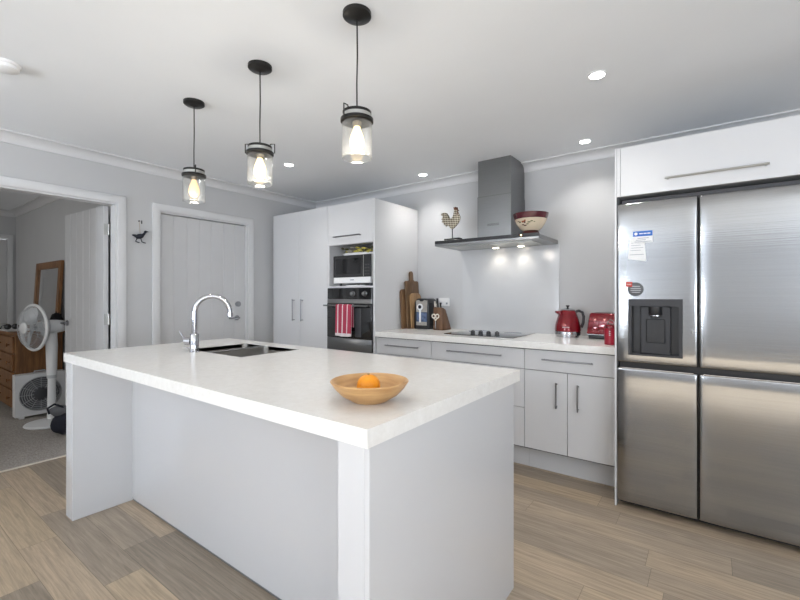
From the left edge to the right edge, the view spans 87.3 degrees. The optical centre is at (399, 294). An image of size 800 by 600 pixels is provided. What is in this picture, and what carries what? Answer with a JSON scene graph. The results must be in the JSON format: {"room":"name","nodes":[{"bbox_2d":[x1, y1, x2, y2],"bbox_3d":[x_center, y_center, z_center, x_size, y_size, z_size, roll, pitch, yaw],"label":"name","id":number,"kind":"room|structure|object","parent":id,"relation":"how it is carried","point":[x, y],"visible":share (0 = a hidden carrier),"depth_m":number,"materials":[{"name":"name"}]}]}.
{"room":"kitchen","nodes":[
{"label":"kitchen","id":0,"kind":"room"},
{"bbox_2d":[0,216,15,323],"bbox_3d":[-6.303,0.070,4.343,0.100,2.400,3.675,0,0,37],"label":"wall","id":1,"kind":"structure","parent":0,"point":[7,224],"depth_m":5.67,"materials":[{"name":"paint"}]},
{"bbox_2d":[0,239,5,322],"bbox_3d":[-5.559,0.234,5.344,0.036,1.957,0.800,0,0,37],"label":"door","id":2,"kind":"structure","parent":1,"relation":"in","point":[2,242],"depth_m":5.62,"materials":[{"name":"paint"}]},
{"bbox_2d":[0,234,12,324],"bbox_3d":[-5.513,0.205,5.311,0.018,2.030,0.920,0,0,37],"label":"door frame","id":3,"kind":"structure","parent":1,"relation":"attached to","point":[4,236],"depth_m":5.65,"materials":[{"name":"paint"}]},
{"bbox_2d":[0,209,14,216],"bbox_3d":[-6.231,-1.093,4.290,0.080,0.074,3.475,0,0,37],"label":"crown molding","id":4,"kind":"structure","parent":1,"relation":"attached to","point":[8,213],"depth_m":5.61,"materials":[{"name":"paint"}]},
{"bbox_2d":[0,190,38,209],"bbox_3d":[-4.845,-1.155,3.263,3.730,0.050,3.675,0,0,37],"label":"ceiling","id":5,"kind":"structure","parent":0,"point":[9,200],"depth_m":4.91,"materials":[{"name":"paint"}]},
{"bbox_2d":[16,199,110,369],"bbox_3d":[-3.740,0.070,4.669,3.630,2.400,0.100,0,0,37],"label":"wall","id":6,"kind":"structure","parent":0,"point":[40,232],"depth_m":4.93,"materials":[{"name":"paint"}]},
{"bbox_2d":[10,196,58,216],"bbox_3d":[-3.794,-1.093,4.597,3.630,0.074,0.080,0,0,37],"label":"crown molding","id":7,"kind":"structure","parent":6,"relation":"attached to","point":[39,201],"depth_m":5.12,"materials":[{"name":"paint"}]},
{"bbox_2d":[0,142,310,346],"bbox_3d":[-3.418,0.070,1.972,0.100,2.400,8.100,0,0,37],"label":"wall","id":8,"kind":"structure","parent":0,"point":[140,190],"depth_m":3.56,"materials":[{"name":"paint"}]},
{"bbox_2d":[0,176,125,348],"bbox_3d":[-2.575,0.207,3.095,0.118,2.026,0.952,0,0,37],"label":"door frame","id":9,"kind":"structure","parent":8,"relation":"attached to","point":[5,181],"depth_m":3.40,"materials":[{"name":"paint"}]},
{"bbox_2d":[60,206,109,404],"bbox_3d":[-2.746,0.240,3.666,0.816,1.944,0.153,0,0,34],"label":"door","id":10,"kind":"structure","parent":8,"relation":"in","point":[87,318],"depth_m":3.62,"materials":[{"name":"paint"}]},
{"bbox_2d":[132,220,147,243],"bbox_3d":[-2.182,-0.533,3.525,0.036,0.194,0.125,0,0,37],"label":"bird ornament","id":11,"kind":"object","parent":8,"relation":"hanging from","point":[138,236],"visible":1,"depth_m":3.52,"materials":[{"name":"metal"}]},
{"bbox_2d":[0,128,315,208],"bbox_3d":[-3.375,-1.075,1.878,0.080,0.070,8.000,0,0,37],"label":"crown molding","id":12,"kind":"structure","parent":8,"relation":"attached to","point":[6,136],"depth_m":3.44,"materials":[{"name":"paint"}]},
{"bbox_2d":[161,214,244,343],"bbox_3d":[-1.859,0.248,4.025,0.097,1.927,0.840,0,0,37],"label":"door","id":13,"kind":"structure","parent":8,"relation":"in","point":[199,258],"depth_m":4.00,"materials":[{"name":"paint"}]},
{"bbox_2d":[152,203,253,344],"bbox_3d":[-1.876,0.212,4.037,0.118,2.015,0.994,0,0,37],"label":"door frame","id":14,"kind":"structure","parent":8,"relation":"attached to","point":[156,208],"depth_m":3.89,"materials":[{"name":"paint"}]},
{"bbox_2d":[0,0,799,201],"bbox_3d":[-0.567,-1.135,-0.202,7.070,0.050,8.000,0,0,37],"label":"ceiling","id":15,"kind":"structure","parent":0,"point":[448,87],"depth_m":2.15,"materials":[{"name":"paint"}]},
{"bbox_2d":[0,57,21,74],"bbox_3d":[-1.891,-1.092,2.011,0.120,0.036,0.120,0,0,37],"label":"smoke detector","id":16,"kind":"object","parent":15,"relation":"attached to","point":[7,66],"visible":1,"depth_m":2.00,"materials":[{"name":"white plastic"}]},
{"bbox_2d":[181,97,205,196],"bbox_3d":[-1.185,-0.824,2.412,0.129,0.572,0.129,0,0,19],"label":"pendant lamp","id":17,"kind":"object","parent":15,"relation":"hanging from","point":[193,173],"visible":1,"depth_m":2.39,"materials":[{"name":"black metal"}]},
{"bbox_2d":[245,60,274,185],"bbox_3d":[-0.678,-0.824,2.032,0.129,0.572,0.129,0,0,-35],"label":"pendant lamp","id":18,"kind":"object","parent":15,"relation":"hanging from","point":[258,150],"visible":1,"depth_m":2.01,"materials":[{"name":"black metal"}]},
{"bbox_2d":[256,153,263,158],"bbox_3d":[-0.678,-0.690,2.032,0.038,0.055,0.038,0,0,37],"label":"socket","id":19,"kind":"object","parent":18,"relation":"attached to","point":[258,155],"depth_m":2.02,"materials":[{"name":"metal"}]},
{"bbox_2d":[284,163,293,166],"bbox_3d":[-0.944,-1.107,3.567,0.088,0.006,0.088,0,0,37],"label":"recessed light","id":20,"kind":"object","parent":15,"relation":"in","point":[285,164],"visible":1,"depth_m":3.55,"materials":[{"name":"white plastic"}]},
{"bbox_2d":[340,3,372,157],"bbox_3d":[-0.169,-0.824,1.651,0.129,0.572,0.129,0,0,-14],"label":"pendant lamp","id":21,"kind":"object","parent":15,"relation":"hanging from","point":[356,117],"visible":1,"depth_m":1.63,"materials":[{"name":"black metal"}]},
{"bbox_2d":[352,120,361,126],"bbox_3d":[-0.169,-0.690,1.651,0.038,0.055,0.038,0,0,37],"label":"socket","id":22,"kind":"object","parent":21,"relation":"attached to","point":[355,123],"depth_m":1.64,"materials":[{"name":"metal"}]},
{"bbox_2d":[578,139,591,143],"bbox_3d":[1.334,-1.107,3.023,0.088,0.006,0.088,0,0,37],"label":"recessed light","id":23,"kind":"object","parent":15,"relation":"in","point":[583,141],"visible":1,"depth_m":3.02,"materials":[{"name":"white plastic"}]},
{"bbox_2d":[588,70,606,79],"bbox_3d":[0.993,-1.107,2.113,0.088,0.006,0.088,0,0,37],"label":"recessed light","id":24,"kind":"object","parent":15,"relation":"in","point":[598,74],"visible":1,"depth_m":2.11,"materials":[{"name":"white plastic"}]},
{"bbox_2d":[0,401,799,599],"bbox_3d":[-2.065,1.245,0.908,10.800,0.050,8.000,0,0,37],"label":"floor","id":25,"kind":"structure","parent":0,"point":[572,541],"depth_m":1.99,"materials":[{"name":"brown wood"}]},
{"bbox_2d":[0,325,64,407],"bbox_3d":[-4.196,0.796,4.658,1.250,0.848,0.440,0,0,37],"label":"dresser","id":26,"kind":"object","parent":25,"relation":"on","point":[15,358],"visible":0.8,"depth_m":4.28,"materials":[{"name":"brown wood"}]},
{"bbox_2d":[0,327,29,331],"bbox_3d":[-4.295,0.369,4.634,0.980,0.005,0.247,0,0,37],"label":"table runner","id":27,"kind":"object","parent":26,"relation":"on","point":[11,329],"visible":0.29,"depth_m":4.38,"materials":[{"name":"white fabric"}]},
{"bbox_2d":[0,324,18,329],"bbox_3d":[-4.176,0.337,4.488,0.175,0.065,0.128,0,0,37],"label":"sunglasses","id":28,"kind":"object","parent":27,"relation":"on","point":[7,326],"visible":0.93,"depth_m":4.44,"materials":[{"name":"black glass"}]},
{"bbox_2d":[33,260,63,321],"bbox_3d":[-3.996,-0.001,4.749,0.925,0.745,0.070,0,0,37],"label":"mirror","id":29,"kind":"object","parent":26,"relation":"on","point":[48,275],"visible":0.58,"depth_m":4.71,"materials":[{"name":"brown wood"}]},
{"bbox_2d":[50,311,62,319],"bbox_3d":[-3.603,0.270,4.398,0.138,0.199,0.138,0,0,37],"label":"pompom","id":30,"kind":"object","parent":26,"relation":"on","point":[56,316],"visible":0.3,"depth_m":4.37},
{"bbox_2d":[0,455,65,472],"bbox_3d":[-2.592,1.218,3.108,0.025,0.004,0.804,0,0,37],"label":"trim","id":31,"kind":"structure","parent":25,"relation":"on","point":[63,455],"depth_m":3.02,"materials":[{"name":"metal"}]},
{"bbox_2d":[12,369,64,419],"bbox_3d":[-3.660,0.990,4.260,0.117,0.460,0.392,0,0,37],"label":"box fan","id":32,"kind":"object","parent":25,"relation":"on","point":[29,390],"visible":0.75,"depth_m":4.20,"materials":[{"name":"white plastic"}]},
{"bbox_2d":[19,377,61,410],"bbox_3d":[-3.617,0.993,4.228,0.005,0.344,0.344,0,0,37],"label":"grille","id":33,"kind":"object","parent":32,"relation":"attached to","point":[40,393],"depth_m":4.19,"materials":[{"name":"grey plastic"}]},
{"bbox_2d":[17,304,64,429],"bbox_3d":[-3.337,0.651,3.980,0.432,1.139,0.408,0,0,37],"label":"pedestal fan","id":34,"kind":"object","parent":25,"relation":"on","point":[49,329],"visible":0.91,"depth_m":3.94,"materials":[{"name":"white plastic"}]},
{"bbox_2d":[17,306,44,348],"bbox_3d":[-3.417,0.302,3.860,0.415,0.415,0.078,0,0,23],"label":"grille","id":35,"kind":"object","parent":34,"relation":"attached to","point":[31,316],"depth_m":3.85,"materials":[{"name":"grey plastic"}]},
{"bbox_2d":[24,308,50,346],"bbox_3d":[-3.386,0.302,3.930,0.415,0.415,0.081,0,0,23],"label":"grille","id":36,"kind":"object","parent":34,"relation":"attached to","point":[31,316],"depth_m":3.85,"materials":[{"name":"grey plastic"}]},
{"bbox_2d":[46,403,65,433],"bbox_3d":[-2.963,1.075,3.648,0.161,0.288,0.182,0,0,37],"label":"bag","id":37,"kind":"object","parent":25,"relation":"on","point":[58,423],"visible":0.79,"depth_m":3.61,"materials":[{"name":"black fabric"}]},
{"bbox_2d":[66,362,513,599],"bbox_3d":[-0.679,0.793,2.044,2.207,0.853,0.945,0,0,37],"label":"base cabinet","id":38,"kind":"object","parent":25,"relation":"on","point":[426,511],"visible":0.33,"depth_m":1.63,"materials":[{"name":"white laminate"}]},
{"bbox_2d":[64,338,519,448],"bbox_3d":[-0.672,0.343,2.054,2.214,0.046,0.990,0,0,37],"label":"countertop","id":39,"kind":"structure","parent":38,"relation":"on","point":[294,389],"depth_m":1.57,"materials":[{"name":"stone"}]},
{"bbox_2d":[179,294,232,351],"bbox_3d":[-1.103,0.156,2.378,0.286,0.328,0.060,0,0,-14],"label":"tap","id":40,"kind":"object","parent":39,"relation":"on","point":[193,340],"visible":1,"depth_m":2.35,"materials":[{"name":"silver metal"}]},
{"bbox_2d":[189,333,199,351],"bbox_3d":[-1.157,0.269,2.361,0.053,0.102,0.053,0,0,37],"label":"base","id":41,"kind":"object","parent":40,"relation":"on","point":[194,337],"depth_m":2.34,"materials":[{"name":"silver metal"}]},
{"bbox_2d":[199,343,297,356],"bbox_3d":[-0.922,0.421,2.472,0.544,0.201,0.388,0,0,37],"label":"sink","id":42,"kind":"object","parent":39,"relation":"in","point":[237,350],"visible":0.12,"depth_m":2.59,"materials":[{"name":"metal"}]},
{"bbox_2d":[330,373,408,404],"bbox_3d":[-0.092,0.288,1.273,0.238,0.063,0.238,0,0,37],"label":"fruit bowl","id":43,"kind":"object","parent":39,"relation":"on","point":[391,385],"visible":0.91,"depth_m":1.21,"materials":[{"name":"brown wood"}]},
{"bbox_2d":[357,373,379,387],"bbox_3d":[-0.096,0.275,1.278,0.072,0.071,0.072,0,0,37],"label":"orange","id":44,"kind":"object","parent":43,"relation":"in","point":[368,380],"visible":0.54,"depth_m":1.25,"materials":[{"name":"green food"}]},
{"bbox_2d":[273,207,327,348],"bbox_3d":[-0.872,0.184,4.561,0.906,2.072,0.703,0,0,37],"label":"cupboard","id":45,"kind":"object","parent":25,"relation":"on","point":[300,239],"visible":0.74,"depth_m":4.26,"materials":[{"name":"white wood"}]},
{"bbox_2d":[328,198,417,353],"bbox_3d":[-0.269,0.184,4.114,0.590,2.072,0.703,0,0,37],"label":"oven tower","id":46,"kind":"object","parent":25,"relation":"on","point":[391,229],"visible":0.5,"depth_m":3.89,"materials":[{"name":"white wood"}]},
{"bbox_2d":[323,288,372,352],"bbox_3d":[-0.301,0.225,4.090,0.562,0.577,0.687,0,0,37],"label":"oven","id":47,"kind":"object","parent":46,"relation":"in","point":[361,339],"visible":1,"depth_m":3.80,"materials":[{"name":"grey glass"}]},
{"bbox_2d":[335,304,353,336],"bbox_3d":[-0.507,0.231,3.819,0.202,0.294,0.038,0,0,37],"label":"tea towel","id":48,"kind":"object","parent":47,"relation":"hanging from","point":[344,317],"visible":1,"depth_m":3.81,"materials":[{"name":"fabric"}]},
{"bbox_2d":[334,254,372,285],"bbox_3d":[-0.345,-0.227,4.035,0.466,0.287,0.366,0,0,37],"label":"microwave","id":49,"kind":"object","parent":46,"relation":"in","point":[349,269],"visible":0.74,"depth_m":3.87,"materials":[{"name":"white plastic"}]},
{"bbox_2d":[341,246,372,255],"bbox_3d":[-0.379,-0.413,3.957,0.426,0.085,0.161,0,0,37],"label":"woven tray","id":50,"kind":"object","parent":49,"relation":"on","point":[363,250],"visible":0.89,"depth_m":3.91,"materials":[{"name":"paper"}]},
{"bbox_2d":[343,252,372,255],"bbox_3d":[-0.378,-0.382,3.958,0.426,0.024,0.160,0,0,37],"label":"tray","id":51,"kind":"object","parent":50,"relation":"on","point":[350,253],"depth_m":3.88,"materials":[{"name":"plastic"}]},
{"bbox_2d":[377,337,431,359],"bbox_3d":[0.204,0.793,3.779,0.566,0.854,0.678,0,0,37],"label":"drawer","id":52,"kind":"object","parent":25,"relation":"on","point":[408,348],"visible":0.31,"depth_m":3.52,"materials":[{"name":"white laminate"}]},
{"bbox_2d":[431,341,529,465],"bbox_3d":[0.739,0.793,3.383,0.763,0.854,0.678,0,0,37],"label":"base cabinet","id":53,"kind":"object","parent":25,"relation":"on","point":[473,354],"visible":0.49,"depth_m":3.02,"materials":[{"name":"white laminate"}]},
{"bbox_2d":[375,328,614,354],"bbox_3d":[0.751,0.343,3.381,1.920,0.046,0.671,0,0,37],"label":"countertop","id":54,"kind":"structure","parent":53,"relation":"on","point":[583,344],"depth_m":3.05,"materials":[{"name":"stone"}]},
{"bbox_2d":[400,289,406,328],"bbox_3d":[0.060,0.132,4.028,0.037,0.375,0.175,0,0,37],"label":"chopping board","id":55,"kind":"object","parent":54,"relation":"on","point":[402,291],"visible":0.49,"depth_m":3.97,"materials":[{"name":"brown wood"}]},
{"bbox_2d":[404,271,418,328],"bbox_3d":[0.120,0.045,4.071,0.054,0.550,0.215,0,0,37],"label":"chopping board","id":56,"kind":"object","parent":54,"relation":"on","point":[411,286],"visible":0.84,"depth_m":4.01,"materials":[{"name":"brown wood"}]},
{"bbox_2d":[409,293,420,328],"bbox_3d":[0.154,0.151,4.061,0.039,0.338,0.180,0,0,37],"label":"chopping board","id":57,"kind":"object","parent":54,"relation":"on","point":[413,297],"visible":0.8,"depth_m":4.01,"materials":[{"name":"brown wood"}]},
{"bbox_2d":[414,298,436,328],"bbox_3d":[0.244,0.176,3.992,0.170,0.288,0.174,0,0,37],"label":"coffee machine","id":58,"kind":"object","parent":54,"relation":"on","point":[424,307],"visible":0.93,"depth_m":3.93,"materials":[{"name":"black plastic"}]},
{"bbox_2d":[416,322,426,325],"bbox_3d":[0.202,0.268,3.933,0.114,0.034,0.010,0,0,37],"label":"drip tray","id":59,"kind":"object","parent":58,"relation":"on","point":[417,323],"depth_m":3.93,"materials":[{"name":"silver metal"}]},
{"bbox_2d":[433,307,450,329],"bbox_3d":[0.392,0.216,3.876,0.095,0.207,0.164,0,0,37],"label":"knife block","id":60,"kind":"object","parent":54,"relation":"on","point":[442,323],"visible":0.99,"depth_m":3.81,"materials":[{"name":"brown wood"}]},
{"bbox_2d":[432,314,438,328],"bbox_3d":[0.323,0.240,3.813,0.083,0.140,0.012,0,0,37],"label":"scissors","id":61,"kind":"object","parent":60,"relation":"attached to","point":[432,314],"visible":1,"depth_m":3.81,"materials":[{"name":"silver metal"}]},
{"bbox_2d":[444,329,534,337],"bbox_3d":[0.739,0.298,3.450,0.590,0.043,0.480,0,0,37],"label":"cooktop","id":62,"kind":"object","parent":54,"relation":"in","point":[484,333],"visible":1,"depth_m":3.33,"materials":[{"name":"black glass"}]},
{"bbox_2d":[555,305,584,337],"bbox_3d":[1.280,0.198,3.187,0.202,0.244,0.194,0,0,37],"label":"kettle","id":63,"kind":"object","parent":54,"relation":"on","point":[567,325],"visible":1,"depth_m":3.13,"materials":[{"name":"red metal"}]},
{"bbox_2d":[587,312,614,338],"bbox_3d":[1.522,0.224,3.067,0.279,0.191,0.179,0,0,37],"label":"toaster","id":64,"kind":"object","parent":54,"relation":"on","point":[597,320],"visible":0.62,"depth_m":3.04,"materials":[{"name":"red plastic"}]},
{"bbox_2d":[604,320,614,344],"bbox_3d":[1.365,0.239,2.716,0.079,0.160,0.079,0,0,37],"label":"canister","id":65,"kind":"object","parent":54,"relation":"on","point":[609,328],"visible":0.9,"depth_m":2.69,"materials":[{"name":"red metal"}]},
{"bbox_2d":[525,348,614,486],"bbox_3d":[1.282,0.793,2.980,0.588,0.854,0.678,0,0,37],"label":"base cabinet","id":66,"kind":"object","parent":25,"relation":"on","point":[570,396],"visible":0.88,"depth_m":2.75,"materials":[{"name":"white laminate"}]},
{"bbox_2d":[615,149,621,504],"bbox_3d":[1.488,0.186,2.754,0.010,2.068,0.797,0,0,37],"label":"end panel","id":67,"kind":"object","parent":25,"relation":"on","point":[617,201],"visible":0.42,"depth_m":2.43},
{"bbox_2d":[617,180,799,547],"bbox_3d":[1.819,0.335,2.473,0.852,1.770,0.800,0,0,37],"label":"fridge","id":68,"kind":"object","parent":25,"relation":"on","point":[708,352],"visible":1,"depth_m":2.15,"materials":[{"name":"grey metal"}]},
{"bbox_2d":[626,282,631,286],"bbox_3d":[1.296,-0.060,2.375,0.032,0.028,0.005,0,0,37],"label":"magnet","id":69,"kind":"object","parent":68,"relation":"attached to","point":[628,284],"visible":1,"depth_m":2.37,"materials":[{"name":"plastic"}]},
{"bbox_2d":[628,282,643,295],"bbox_3d":[1.326,-0.032,2.361,0.078,0.078,0.007,0,0,37],"label":"round magnet","id":70,"kind":"object","parent":68,"relation":"attached to","point":[637,289],"visible":1,"depth_m":2.36},
{"bbox_2d":[628,239,645,260],"bbox_3d":[1.333,-0.254,2.358,0.090,0.132,0.002,0,0,37],"label":"paper note","id":71,"kind":"object","parent":68,"relation":"attached to","point":[636,250],"visible":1,"depth_m":2.36,"materials":[{"name":"white paper"}]},
{"bbox_2d":[633,230,651,242],"bbox_3d":[1.353,-0.325,2.339,0.094,0.065,0.004,0,0,37],"label":"card","id":72,"kind":"object","parent":68,"relation":"attached to","point":[638,236],"visible":1,"depth_m":2.34,"materials":[{"name":"paper"}]},
{"bbox_2d":[379,157,614,335],"bbox_3d":[1.884,0.070,3.022,7.170,2.400,0.100,0,0,37],"label":"wall","id":73,"kind":"structure","parent":0,"point":[579,198],"depth_m":3.38,"materials":[{"name":"paint"}]},
{"bbox_2d":[439,298,449,305],"bbox_3d":[0.425,0.067,4.034,0.116,0.077,0.012,0,0,37],"label":"power outlet","id":74,"kind":"object","parent":73,"relation":"attached to","point":[444,301],"visible":0.98,"depth_m":4.03,"materials":[{"name":"white plastic"}]},
{"bbox_2d":[435,155,557,250],"bbox_3d":[0.787,-0.757,3.483,0.886,0.704,0.465,0,0,37],"label":"range hood","id":75,"kind":"object","parent":73,"relation":"attached to","point":[501,179],"visible":1,"depth_m":3.40,"materials":[{"name":"metal"}]},
{"bbox_2d":[441,207,461,239],"bbox_3d":[0.439,-0.606,3.620,0.195,0.299,0.060,0,0,37],"label":"ornament","id":76,"kind":"object","parent":75,"relation":"on","point":[454,221],"visible":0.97,"depth_m":3.60,"materials":[{"name":"brown metal"}]},
{"bbox_2d":[513,211,548,233],"bbox_3d":[0.999,-0.537,3.205,0.262,0.162,0.262,0,0,37],"label":"ceramic bowl","id":77,"kind":"object","parent":75,"relation":"on","point":[527,221],"visible":0.94,"depth_m":3.12,"materials":[{"name":"brown ceramic"}]},
{"bbox_2d":[462,244,558,333],"bbox_3d":[0.938,-0.046,3.657,0.877,0.732,0.006,0,0,37],"label":"backsplash","id":78,"kind":"structure","parent":73,"relation":"attached to","point":[512,289],"depth_m":3.63,"materials":[{"name":"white glass"}]},
{"bbox_2d":[315,108,799,208],"bbox_3d":[1.791,-1.075,2.979,7.070,0.070,0.080,0,0,37],"label":"crown molding","id":79,"kind":"structure","parent":73,"relation":"attached to","point":[604,152],"depth_m":3.38,"materials":[{"name":"paint"}]},
{"bbox_2d":[617,115,799,201],"bbox_3d":[1.844,-0.708,2.470,0.898,0.281,0.829,0,0,37],"label":"upper cabinet","id":80,"kind":"object","parent":73,"relation":"attached to","point":[766,152],"visible":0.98,"depth_m":2.17,"materials":[{"name":"laminate"}]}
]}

